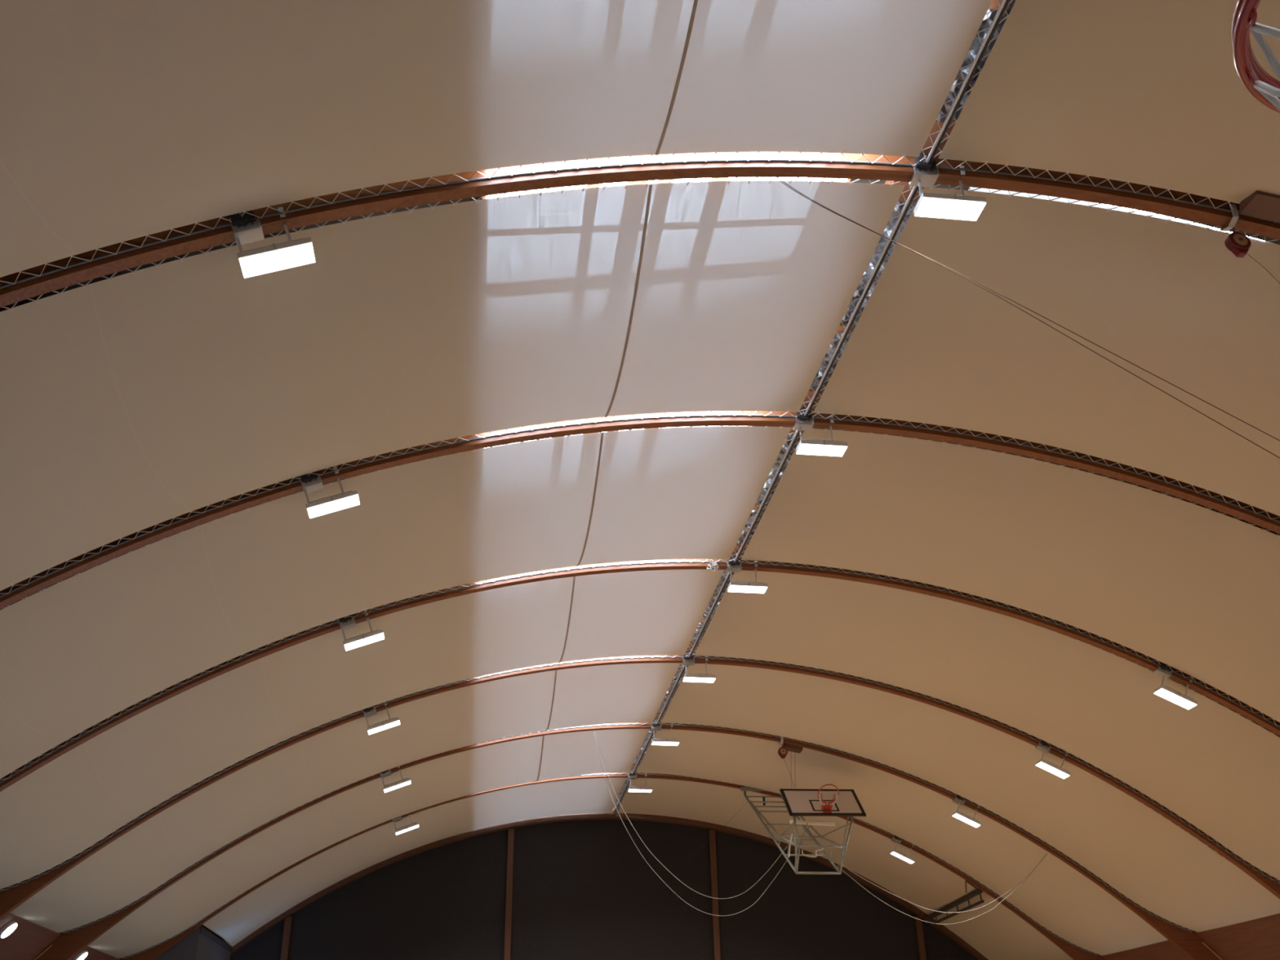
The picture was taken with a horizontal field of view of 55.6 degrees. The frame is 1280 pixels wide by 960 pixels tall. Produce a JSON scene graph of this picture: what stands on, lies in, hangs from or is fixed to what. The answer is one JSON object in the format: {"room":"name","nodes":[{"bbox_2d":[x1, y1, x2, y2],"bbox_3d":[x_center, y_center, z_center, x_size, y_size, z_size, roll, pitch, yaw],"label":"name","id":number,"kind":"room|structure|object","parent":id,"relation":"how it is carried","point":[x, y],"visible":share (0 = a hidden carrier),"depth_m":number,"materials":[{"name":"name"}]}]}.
{"room":"indoor sports hall","nodes":[
{"label":"indoor sports hall","id":0,"kind":"room"},
{"bbox_2d":[0,912,119,959],"bbox_3d":[-10.845,5.793,12.446,2.140,4.900,40.700,2,-27,-7],"label":"wall","id":1,"kind":"structure","parent":0,"point":[28,940],"depth_m":22.37,"materials":[{"name":"paint"}]},
{"bbox_2d":[0,920,17,937],"bbox_3d":[-11.042,7.852,21.224,0.260,0.290,0.330,2,-27,-7],"label":"floodlight","id":2,"kind":"object","parent":1,"relation":"attached to","point":[9,928],"visible":1,"depth_m":21.16,"materials":[{"name":"white"}]},
{"bbox_2d":[73,950,88,959],"bbox_3d":[-11.588,9.883,25.146,0.260,0.290,0.330,2,-27,-7],"label":"floodlight","id":3,"kind":"object","parent":1,"relation":"attached to","point":[82,955],"visible":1,"depth_m":25.08,"materials":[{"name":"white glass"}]},
{"bbox_2d":[211,819,977,959],"bbox_3d":[-0.752,13.139,33.110,27.600,10.442,0.250,2,-27,-7],"label":"wall","id":4,"kind":"structure","parent":0,"point":[583,890],"depth_m":33.74,"materials":[{"name":"fabric"}]},
{"bbox_2d":[0,0,1279,959],"bbox_3d":[1.732,2.523,15.777,23.400,5.051,40.080,2,-27,-7],"label":"ceiling","id":5,"kind":"structure","parent":0,"point":[130,403],"depth_m":13.43,"materials":[{"name":"fabric"}]},
{"bbox_2d":[782,742,802,753],"bbox_3d":[3.411,6.006,27.228,0.431,0.177,0.250,2,-27,-7],"label":"channel","id":6,"kind":"object","parent":5,"relation":"attached to","point":[791,748],"visible":0.82,"depth_m":27.13,"materials":[{"name":"brown"}]},
{"bbox_2d":[612,0,1015,811],"bbox_3d":[1.450,1.181,18.956,0.440,0.298,35.952,2,-27,-7],"label":"truss","id":7,"kind":"object","parent":5,"relation":"attached to","point":[998,11],"visible":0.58,"depth_m":12.71,"materials":[{"name":"silver metal"}]},
{"bbox_2d":[1231,0,1279,113],"bbox_3d":[0.998,-3.359,2.171,1.725,6.217,1.948,-6,-28,9],"label":"basketball hoop","id":8,"kind":"object","parent":5,"relation":"hanging from","point":[1263,86],"visible":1,"depth_m":1.68,"materials":[{"name":"red paint"}]},
{"bbox_2d":[1239,190,1279,222],"bbox_3d":[5.738,-2.456,10.885,0.612,0.230,0.270,2,-27,-7],"label":"channel","id":9,"kind":"object","parent":5,"relation":"attached to","point":[1260,204],"visible":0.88,"depth_m":10.86,"materials":[{"name":"brown"}]},
{"bbox_2d":[1099,913,1279,959],"bbox_3d":[14.420,6.866,15.410,2.140,4.900,40.700,2,-27,-7],"label":"wall","id":10,"kind":"structure","parent":0,"point":[1259,939],"depth_m":25.26,"materials":[{"name":"paint"}]},
{"bbox_3d":[1.828,8.596,12.760,28.300,0.200,41.300,2,-27,-7],"label":"floor","id":11,"kind":"structure","parent":0,"visible":0},
{"bbox_2d":[155,925,232,959],"bbox_3d":[-11.957,13.549,28.529,3.230,5.876,4.160,2,-27,-7],"label":"wall","id":12,"kind":"structure","parent":11,"relation":"on","point":[201,944],"depth_m":28.09,"materials":[{"name":"grey paint"}]},
{"bbox_2d":[280,916,292,959],"bbox_3d":[-9.340,14.499,31.000,0.170,6.366,0.120,2,-27,-7],"label":"wall post","id":13,"kind":"object","parent":11,"relation":"on","point":[287,923],"visible":1,"depth_m":32.16,"materials":[{"name":"brown wood"}]},
{"bbox_2d":[503,828,514,959],"bbox_3d":[-3.558,13.700,32.219,0.170,8.718,0.120,2,-27,-7],"label":"wall post","id":14,"kind":"object","parent":11,"relation":"on","point":[510,831],"visible":1,"depth_m":33.35,"materials":[{"name":"brown wood"}]},
{"bbox_2d":[217,807,988,959],"bbox_3d":[-0.714,13.416,32.688,27.460,9.562,0.250,2,-27,-7],"label":"arch","id":15,"kind":"object","parent":11,"relation":"on","point":[614,815],"visible":0.34,"depth_m":34.31,"materials":[{"name":"brown wood"}]},
{"bbox_2d":[119,769,1102,959],"bbox_3d":[-0.175,11.319,28.854,27.460,9.762,0.435,2,-27,-7],"label":"arch","id":16,"kind":"object","parent":11,"relation":"on","point":[1076,953],"visible":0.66,"depth_m":30.25,"materials":[{"name":"brown wood"}]},
{"bbox_2d":[392,816,402,822],"bbox_3d":[-5.932,8.214,29.612,0.260,0.232,0.243,2,-27,-7],"label":"plate","id":17,"kind":"object","parent":16,"relation":"attached to","point":[399,818],"visible":0.56,"depth_m":29.56,"materials":[{"name":"silver metal"}]},
{"bbox_2d":[393,814,418,835],"bbox_3d":[-5.730,8.337,29.616,0.682,0.589,0.264,2,-27,-7],"label":"ceiling lamp","id":18,"kind":"object","parent":16,"relation":"hanging from","point":[405,828],"visible":0.81,"depth_m":29.49,"materials":[{"name":"white plastic"}]},
{"bbox_2d":[395,824,418,835],"bbox_3d":[-5.657,8.510,29.542,0.572,0.011,0.242,-16,-24,-16],"label":"diffuser","id":19,"kind":"object","parent":18,"relation":"attached to","point":[405,828],"depth_m":29.47,"materials":[{"name":"white plastic"}]},
{"bbox_2d":[627,768,636,779],"bbox_3d":[-0.197,7.459,30.802,0.220,0.195,0.243,2,-27,-7],"label":"plate","id":20,"kind":"object","parent":16,"relation":"attached to","point":[630,775],"visible":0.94,"depth_m":30.73,"materials":[{"name":"silver metal"}]},
{"bbox_2d":[628,773,652,792],"bbox_3d":[0.005,7.647,30.771,0.584,0.462,0.264,3,-28,-6],"label":"ceiling lamp","id":21,"kind":"object","parent":16,"relation":"hanging from","point":[632,788],"visible":1,"depth_m":30.62,"materials":[{"name":"white plastic"}]},
{"bbox_2d":[628,789,652,792],"bbox_3d":[0.006,7.850,30.672,0.572,0.011,0.242,3,-28,-6],"label":"diffuser","id":22,"kind":"object","parent":21,"relation":"attached to","point":[629,790],"depth_m":30.63,"materials":[{"name":"white plastic"}]},
{"bbox_2d":[740,783,866,874],"bbox_3d":[3.779,8.009,28.149,1.804,2.886,5.146,2,-27,-7],"label":"basketball hoop","id":23,"kind":"object","parent":16,"relation":"attached to","point":[801,802],"visible":1,"depth_m":26.65,"materials":[{"name":"grey metal"}]},
{"bbox_2d":[890,835,902,844],"bbox_3d":[6.521,9.113,30.881,0.246,0.248,0.243,2,-27,-7],"label":"plate","id":24,"kind":"object","parent":16,"relation":"attached to","point":[895,839],"visible":0.74,"depth_m":30.82,"materials":[{"name":"silver metal"}]},
{"bbox_2d":[890,842,915,863],"bbox_3d":[6.670,9.374,30.806,0.602,0.658,0.264,2,-27,-7],"label":"ceiling lamp","id":25,"kind":"object","parent":16,"relation":"hanging from","point":[895,852],"visible":0.98,"depth_m":30.66,"materials":[{"name":"white plastic"}]},
{"bbox_2d":[890,851,914,863],"bbox_3d":[6.632,9.552,30.714,0.572,0.011,0.242,25,-28,5],"label":"diffuser","id":26,"kind":"object","parent":25,"relation":"attached to","point":[900,855],"depth_m":30.65,"materials":[{"name":"white plastic"}]},
{"bbox_2d":[924,880,984,924],"bbox_3d":[8.193,11.348,32.468,0.447,0.592,4.217,2,-27,-7],"label":"truss","id":27,"kind":"object","parent":16,"relation":"attached to","point":[978,891],"visible":0.98,"depth_m":32.04,"materials":[{"name":"grey metal"}]},
{"bbox_2d":[33,720,1222,959],"bbox_3d":[0.377,9.266,24.888,27.460,9.762,0.435,2,-27,-7],"label":"arch","id":28,"kind":"object","parent":11,"relation":"on","point":[69,943],"visible":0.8,"depth_m":26.15,"materials":[{"name":"brown wood"}]},
{"bbox_2d":[379,768,391,777],"bbox_3d":[-5.380,6.161,25.645,0.260,0.232,0.243,2,-27,-7],"label":"plate","id":29,"kind":"object","parent":28,"relation":"attached to","point":[386,773],"visible":0.62,"depth_m":25.59,"materials":[{"name":"silver metal"}]},
{"bbox_2d":[381,766,411,792],"bbox_3d":[-5.178,6.284,25.649,0.682,0.589,0.264,2,-27,-7],"label":"ceiling lamp","id":30,"kind":"object","parent":28,"relation":"hanging from","point":[403,782],"visible":0.95,"depth_m":25.53,"materials":[{"name":"white plastic"}]},
{"bbox_2d":[383,780,411,792],"bbox_3d":[-5.104,6.457,25.576,0.572,0.011,0.242,-16,-24,-16],"label":"diffuser","id":31,"kind":"object","parent":30,"relation":"attached to","point":[399,784],"depth_m":25.51,"materials":[{"name":"white plastic"}]},
{"bbox_2d":[650,719,661,730],"bbox_3d":[0.356,5.406,26.836,0.220,0.195,0.243,2,-27,-7],"label":"plate","id":32,"kind":"object","parent":28,"relation":"attached to","point":[655,726],"visible":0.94,"depth_m":26.76,"materials":[{"name":"silver metal"}]},
{"bbox_2d":[651,723,679,746],"bbox_3d":[0.558,5.594,26.805,0.584,0.462,0.264,3,-28,-6],"label":"ceiling lamp","id":33,"kind":"object","parent":28,"relation":"hanging from","point":[655,741],"visible":1,"depth_m":26.65,"materials":[{"name":"white plastic"}]},
{"bbox_2d":[651,741,679,746],"bbox_3d":[0.558,5.797,26.706,0.572,0.011,0.242,3,-28,-6],"label":"diffuser","id":34,"kind":"object","parent":33,"relation":"attached to","point":[653,743],"depth_m":26.65,"materials":[{"name":"white plastic"}]},
{"bbox_2d":[594,731,787,898],"bbox_3d":[1.091,7.268,26.345,4.277,3.438,0.269,5,-28,-12],"label":"cable","id":35,"kind":"object","parent":28,"relation":"hanging from","point":[594,731],"visible":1,"depth_m":25.90,"materials":[{"name":"grey metal"}]},
{"bbox_2d":[593,733,789,915],"bbox_3d":[1.089,7.417,26.253,4.290,3.786,0.228,5,-28,-11],"label":"cable","id":36,"kind":"object","parent":28,"relation":"hanging from","point":[593,733],"visible":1,"depth_m":25.80,"materials":[{"name":"grey metal"}]},
{"bbox_2d":[778,736,783,743],"bbox_3d":[3.141,5.790,27.069,0.056,0.184,0.217,2,-27,-7],"label":"strap","id":37,"kind":"object","parent":28,"relation":"attached to","point":[781,737],"visible":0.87,"depth_m":26.97,"materials":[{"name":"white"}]},
{"bbox_2d":[777,744,787,759],"bbox_3d":[3.165,6.016,26.955,0.212,0.330,0.112,2,-27,-7],"label":"cable reel","id":38,"kind":"object","parent":28,"relation":"hanging from","point":[782,752],"visible":1,"depth_m":26.90,"materials":[{"name":"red metal"}]},
{"bbox_2d":[835,854,1047,912],"bbox_3d":[6.574,8.713,26.233,4.769,1.208,0.151,2,-27,-5],"label":"cable","id":39,"kind":"object","parent":28,"relation":"hanging from","point":[1046,855],"visible":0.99,"depth_m":26.07,"materials":[{"name":"beige plastic"}]},
{"bbox_2d":[839,853,1046,924],"bbox_3d":[6.578,8.730,25.995,4.727,1.478,0.095,3,-28,-8],"label":"cable","id":40,"kind":"object","parent":28,"relation":"hanging from","point":[1046,854],"visible":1,"depth_m":25.78,"materials":[{"name":"beige plastic"}]},
{"bbox_2d":[952,794,964,805],"bbox_3d":[7.074,7.060,26.915,0.246,0.248,0.243,2,-27,-7],"label":"plate","id":41,"kind":"object","parent":28,"relation":"attached to","point":[957,799],"visible":0.83,"depth_m":26.86,"materials":[{"name":"silver metal"}]},
{"bbox_2d":[952,803,981,827],"bbox_3d":[7.223,7.321,26.840,0.602,0.658,0.264,2,-27,-7],"label":"ceiling lamp","id":42,"kind":"object","parent":28,"relation":"hanging from","point":[960,815],"visible":0.97,"depth_m":26.70,"materials":[{"name":"white plastic"}]},
{"bbox_2d":[952,813,980,827],"bbox_3d":[7.185,7.499,26.748,0.572,0.011,0.242,25,-28,5],"label":"diffuser","id":43,"kind":"object","parent":42,"relation":"attached to","point":[965,818],"depth_m":26.69,"materials":[{"name":"white plastic"}]},
{"bbox_2d":[0,150,1279,311],"bbox_3d":[2.587,1.054,9.024,27.460,9.762,0.435,2,-27,-7],"label":"arch","id":44,"kind":"object","parent":11,"relation":"on","point":[20,286],"visible":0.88,"depth_m":10.51,"materials":[{"name":"brown wood"}]},
{"bbox_2d":[229,209,264,244],"bbox_3d":[-3.170,-2.051,9.781,0.260,0.232,0.243,2,-27,-7],"label":"plate","id":45,"kind":"object","parent":44,"relation":"attached to","point":[248,229],"visible":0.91,"depth_m":9.73,"materials":[{"name":"silver metal"}]},
{"bbox_2d":[228,206,315,278],"bbox_3d":[-2.968,-1.928,9.785,0.682,0.589,0.264,2,-27,-7],"label":"ceiling lamp","id":46,"kind":"object","parent":44,"relation":"hanging from","point":[274,257],"visible":1,"depth_m":9.68,"materials":[{"name":"white plastic"}]},
{"bbox_2d":[239,242,315,278],"bbox_3d":[-2.894,-1.755,9.711,0.572,0.011,0.242,-16,-24,-16],"label":"diffuser","id":47,"kind":"object","parent":46,"relation":"attached to","point":[288,255],"depth_m":9.68,"materials":[{"name":"white plastic"}]},
{"bbox_2d":[0,177,1279,932],"bbox_3d":[1.732,2.860,15.659,27.800,7.670,41.200,2,-27,-7],"label":"truss","id":48,"kind":"object","parent":44,"relation":"attached to","point":[944,186],"visible":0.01,"depth_m":12.43,"materials":[{"name":"brown"}]},
{"bbox_2d":[481,177,850,437],"bbox_3d":[-0.490,0.168,16.800,3.430,1.551,40.700,2,-27,-7],"label":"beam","id":49,"kind":"structure","parent":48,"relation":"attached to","point":[660,181],"depth_m":12.06,"materials":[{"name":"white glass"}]},
{"bbox_2d":[908,152,939,187],"bbox_3d":[2.566,-2.807,10.971,0.220,0.195,0.243,2,-27,-7],"label":"plate","id":50,"kind":"object","parent":44,"relation":"attached to","point":[927,172],"visible":0.96,"depth_m":10.91,"materials":[{"name":"silver metal"}]},
{"bbox_2d":[913,165,986,221],"bbox_3d":[2.768,-2.618,10.941,0.584,0.462,0.264,3,-28,-6],"label":"ceiling lamp","id":51,"kind":"object","parent":44,"relation":"hanging from","point":[933,205],"visible":1,"depth_m":10.81,"materials":[{"name":"white plastic"}]},
{"bbox_2d":[915,197,986,221],"bbox_3d":[2.768,-2.416,10.842,0.572,0.011,0.242,3,-28,-6],"label":"diffuser","id":52,"kind":"object","parent":51,"relation":"attached to","point":[954,208],"depth_m":10.82,"materials":[{"name":"white plastic"}]},
{"bbox_2d":[773,177,1279,440],"bbox_3d":[3.859,-1.200,10.467,5.334,3.176,0.007,2,-27,-7],"label":"cable","id":53,"kind":"object","parent":44,"relation":"hanging from","point":[774,177],"visible":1,"depth_m":10.50,"materials":[{"name":"grey metal"}]},
{"bbox_2d":[777,177,1279,458],"bbox_3d":[3.863,-1.085,10.385,5.334,3.456,0.007,2,-27,-7],"label":"cable","id":54,"kind":"object","parent":44,"relation":"hanging from","point":[777,177],"visible":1,"depth_m":10.49,"materials":[{"name":"grey metal"}]},
{"bbox_2d":[1219,204,1239,231],"bbox_3d":[5.431,-2.405,11.208,0.056,0.184,0.217,2,-27,-7],"label":"strap","id":55,"kind":"object","parent":44,"relation":"attached to","point":[1235,214],"visible":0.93,"depth_m":11.13,"materials":[{"name":"white"}]},
{"bbox_2d":[1224,226,1251,257],"bbox_3d":[5.455,-2.180,11.093,0.212,0.330,0.112,2,-27,-7],"label":"cable reel","id":56,"kind":"object","parent":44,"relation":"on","point":[1237,243],"visible":1,"depth_m":11.03,"materials":[{"name":"red"}]},
{"bbox_2d":[1247,253,1279,284],"bbox_3d":[5.892,-1.454,10.756,0.754,1.302,0.005,2,-27,-7],"label":"cord","id":57,"kind":"object","parent":56,"relation":"hanging from","point":[1247,254],"visible":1,"depth_m":10.96,"materials":[{"name":"brown plastic"}]},
{"bbox_2d":[0,409,1279,608],"bbox_3d":[2.034,3.107,12.990,27.460,9.762,0.435,2,-27,-7],"label":"arch","id":58,"kind":"object","parent":11,"relation":"on","point":[13,593],"visible":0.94,"depth_m":14.61,"materials":[{"name":"brown wood"}]},
{"bbox_2d":[300,471,323,493],"bbox_3d":[-3.722,0.002,13.747,0.260,0.232,0.243,2,-27,-7],"label":"plate","id":59,"kind":"object","parent":58,"relation":"attached to","point":[313,482],"visible":0.89,"depth_m":13.69,"materials":[{"name":"silver metal"}]},
{"bbox_2d":[298,466,359,518],"bbox_3d":[-3.520,0.125,13.751,0.682,0.589,0.264,2,-27,-7],"label":"ceiling lamp","id":60,"kind":"object","parent":58,"relation":"hanging from","point":[343,500],"visible":0.98,"depth_m":13.64,"materials":[{"name":"white plastic"}]},
{"bbox_2d":[306,494,359,518],"bbox_3d":[-3.447,0.298,13.677,0.572,0.011,0.242,-16,-24,-16],"label":"diffuser","id":61,"kind":"object","parent":60,"relation":"attached to","point":[340,502],"depth_m":13.63,"materials":[{"name":"white plastic"}]},
{"bbox_2d":[793,407,813,431],"bbox_3d":[2.013,-0.753,14.938,0.220,0.195,0.243,2,-27,-7],"label":"plate","id":62,"kind":"object","parent":58,"relation":"attached to","point":[806,423],"visible":0.94,"depth_m":14.87,"materials":[{"name":"silver metal"}]},
{"bbox_2d":[795,415,847,456],"bbox_3d":[2.215,-0.565,14.907,0.584,0.462,0.264,3,-28,-6],"label":"ceiling lamp","id":63,"kind":"object","parent":58,"relation":"hanging from","point":[805,446],"visible":1,"depth_m":14.77,"materials":[{"name":"white plastic"}]},
{"bbox_2d":[796,444,847,456],"bbox_3d":[2.215,-0.362,14.808,0.572,0.011,0.242,3,-28,-6],"label":"diffuser","id":64,"kind":"object","parent":63,"relation":"attached to","point":[830,450],"depth_m":14.78,"materials":[{"name":"white plastic"}]},
{"bbox_2d":[0,556,1279,791],"bbox_3d":[1.482,5.160,16.956,27.460,9.762,0.435,2,-27,-7],"label":"arch","id":65,"kind":"object","parent":11,"relation":"on","point":[1266,722],"visible":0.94,"depth_m":18.70,"materials":[{"name":"brown wood"}]},
{"bbox_2d":[338,614,355,631],"bbox_3d":[-4.275,2.055,17.713,0.260,0.232,0.243,2,-27,-7],"label":"plate","id":66,"kind":"object","parent":65,"relation":"attached to","point":[348,623],"visible":0.84,"depth_m":17.66,"materials":[{"name":"silver metal"}]},
{"bbox_2d":[337,609,384,650],"bbox_3d":[-4.073,2.178,17.717,0.682,0.589,0.264,2,-27,-7],"label":"ceiling lamp","id":67,"kind":"object","parent":65,"relation":"hanging from","point":[376,635],"visible":0.98,"depth_m":17.60,"materials":[{"name":"white plastic"}]},
{"bbox_2d":[344,632,384,650],"bbox_3d":[-3.999,2.351,17.643,0.572,0.011,0.242,-16,-24,-16],"label":"diffuser","id":68,"kind":"object","parent":67,"relation":"attached to","point":[371,637],"depth_m":17.59,"materials":[{"name":"white plastic"}]},
{"bbox_2d":[706,560,719,571],"bbox_3d":[1.124,1.328,18.774,0.181,0.179,0.142,13,-30,-25],"label":"cable bundle","id":69,"kind":"object","parent":65,"relation":"attached to","point":[714,563],"visible":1,"depth_m":18.75,"materials":[{"name":"white plastic"}]},
{"bbox_2d":[725,555,742,572],"bbox_3d":[1.461,1.300,18.904,0.220,0.195,0.243,2,-27,-7],"label":"plate","id":70,"kind":"object","parent":65,"relation":"attached to","point":[735,566],"visible":0.95,"depth_m":18.84,"materials":[{"name":"silver metal"}]},
{"bbox_2d":[727,560,767,593],"bbox_3d":[1.663,1.488,18.873,0.584,0.462,0.264,3,-28,-6],"label":"ceiling lamp","id":71,"kind":"object","parent":65,"relation":"hanging from","point":[755,587],"visible":1,"depth_m":18.72,"materials":[{"name":"white plastic"}]},
{"bbox_2d":[728,585,767,593],"bbox_3d":[1.663,1.691,18.774,0.572,0.011,0.242,3,-28,-6],"label":"diffuser","id":72,"kind":"object","parent":71,"relation":"attached to","point":[739,588],"depth_m":18.74,"materials":[{"name":"white plastic"}]},
{"bbox_2d":[1152,662,1173,679],"bbox_3d":[8.178,2.954,18.983,0.246,0.248,0.243,2,-27,-7],"label":"plate","id":73,"kind":"object","parent":65,"relation":"attached to","point":[1164,669],"visible":0.91,"depth_m":18.92,"materials":[{"name":"silver metal"}]},
{"bbox_2d":[1153,675,1197,709],"bbox_3d":[8.328,3.215,18.908,0.602,0.658,0.264,2,-27,-7],"label":"ceiling lamp","id":74,"kind":"object","parent":65,"relation":"hanging from","point":[1166,692],"visible":1,"depth_m":18.78,"materials":[{"name":"white plastic"}]},
{"bbox_2d":[1154,688,1196,709],"bbox_3d":[8.290,3.393,18.816,0.572,0.011,0.242,25,-28,5],"label":"diffuser","id":75,"kind":"object","parent":74,"relation":"attached to","point":[1168,694],"depth_m":18.77,"materials":[{"name":"white plastic"}]},
{"bbox_2d":[0,652,1279,919],"bbox_3d":[0.930,7.213,20.922,27.460,9.762,0.435,2,-27,-7],"label":"arch","id":76,"kind":"object","parent":11,"relation":"on","point":[11,897],"visible":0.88,"depth_m":22.40,"materials":[{"name":"brown wood"}]},
{"bbox_2d":[363,706,377,718],"bbox_3d":[-4.827,4.108,21.680,0.260,0.232,0.243,2,-27,-7],"label":"plate","id":77,"kind":"object","parent":76,"relation":"attached to","point":[368,712],"visible":0.72,"depth_m":21.62,"materials":[{"name":"silver metal"}]},
{"bbox_2d":[362,702,399,734],"bbox_3d":[-4.625,4.231,21.683,0.682,0.589,0.264,2,-27,-7],"label":"ceiling lamp","id":78,"kind":"object","parent":76,"relation":"hanging from","point":[391,722],"visible":0.96,"depth_m":21.56,"materials":[{"name":"white plastic"}]},
{"bbox_2d":[368,720,399,734],"bbox_3d":[-4.552,4.404,21.609,0.572,0.011,0.242,-16,-24,-16],"label":"diffuser","id":79,"kind":"object","parent":78,"relation":"attached to","point":[382,726],"depth_m":21.55,"materials":[{"name":"white plastic"}]},
{"bbox_2d":[681,651,694,665],"bbox_3d":[0.908,3.353,22.870,0.220,0.195,0.243,2,-27,-7],"label":"plate","id":80,"kind":"object","parent":76,"relation":"attached to","point":[686,660],"visible":0.94,"depth_m":22.80,"materials":[{"name":"silver metal"}]},
{"bbox_2d":[683,656,715,682],"bbox_3d":[1.110,3.541,22.839,0.584,0.462,0.264,3,-28,-6],"label":"ceiling lamp","id":81,"kind":"object","parent":76,"relation":"hanging from","point":[694,677],"visible":1,"depth_m":22.68,"materials":[{"name":"white plastic"}]},
{"bbox_2d":[683,676,715,682],"bbox_3d":[1.111,3.744,22.740,0.572,0.011,0.242,3,-28,-6],"label":"diffuser","id":82,"kind":"object","parent":81,"relation":"attached to","point":[694,679],"depth_m":22.70,"materials":[{"name":"white plastic"}]},
{"bbox_2d":[1035,739,1051,753],"bbox_3d":[7.626,5.007,22.949,0.246,0.248,0.243,2,-27,-7],"label":"plate","id":83,"kind":"object","parent":76,"relation":"attached to","point":[1043,745],"visible":0.88,"depth_m":22.89,"materials":[{"name":"silver metal"}]},
{"bbox_2d":[1035,750,1070,778],"bbox_3d":[7.775,5.268,22.874,0.602,0.658,0.264,2,-27,-7],"label":"ceiling lamp","id":84,"kind":"object","parent":76,"relation":"hanging from","point":[1058,771],"visible":0.97,"depth_m":22.74,"materials":[{"name":"white plastic"}]},
{"bbox_2d":[1035,761,1069,778],"bbox_3d":[7.737,5.446,22.782,0.572,0.011,0.242,25,-28,5],"label":"diffuser","id":85,"kind":"object","parent":84,"relation":"attached to","point":[1052,768],"depth_m":22.73,"materials":[{"name":"white plastic"}]},
{"bbox_2d":[708,829,720,959],"bbox_3d":[2.133,13.935,32.890,0.170,8.733,0.120,2,-27,-7],"label":"wall post","id":86,"kind":"object","parent":11,"relation":"on","point":[716,935],"visible":1,"depth_m":34.02,"materials":[{"name":"brown wood"}]},
{"bbox_2d":[914,915,926,959],"bbox_3d":[7.946,15.220,33.035,0.170,6.396,0.120,2,-27,-7],"label":"wall post","id":87,"kind":"object","parent":11,"relation":"on","point":[919,929],"visible":1,"depth_m":34.17,"materials":[{"name":"brown wood"}]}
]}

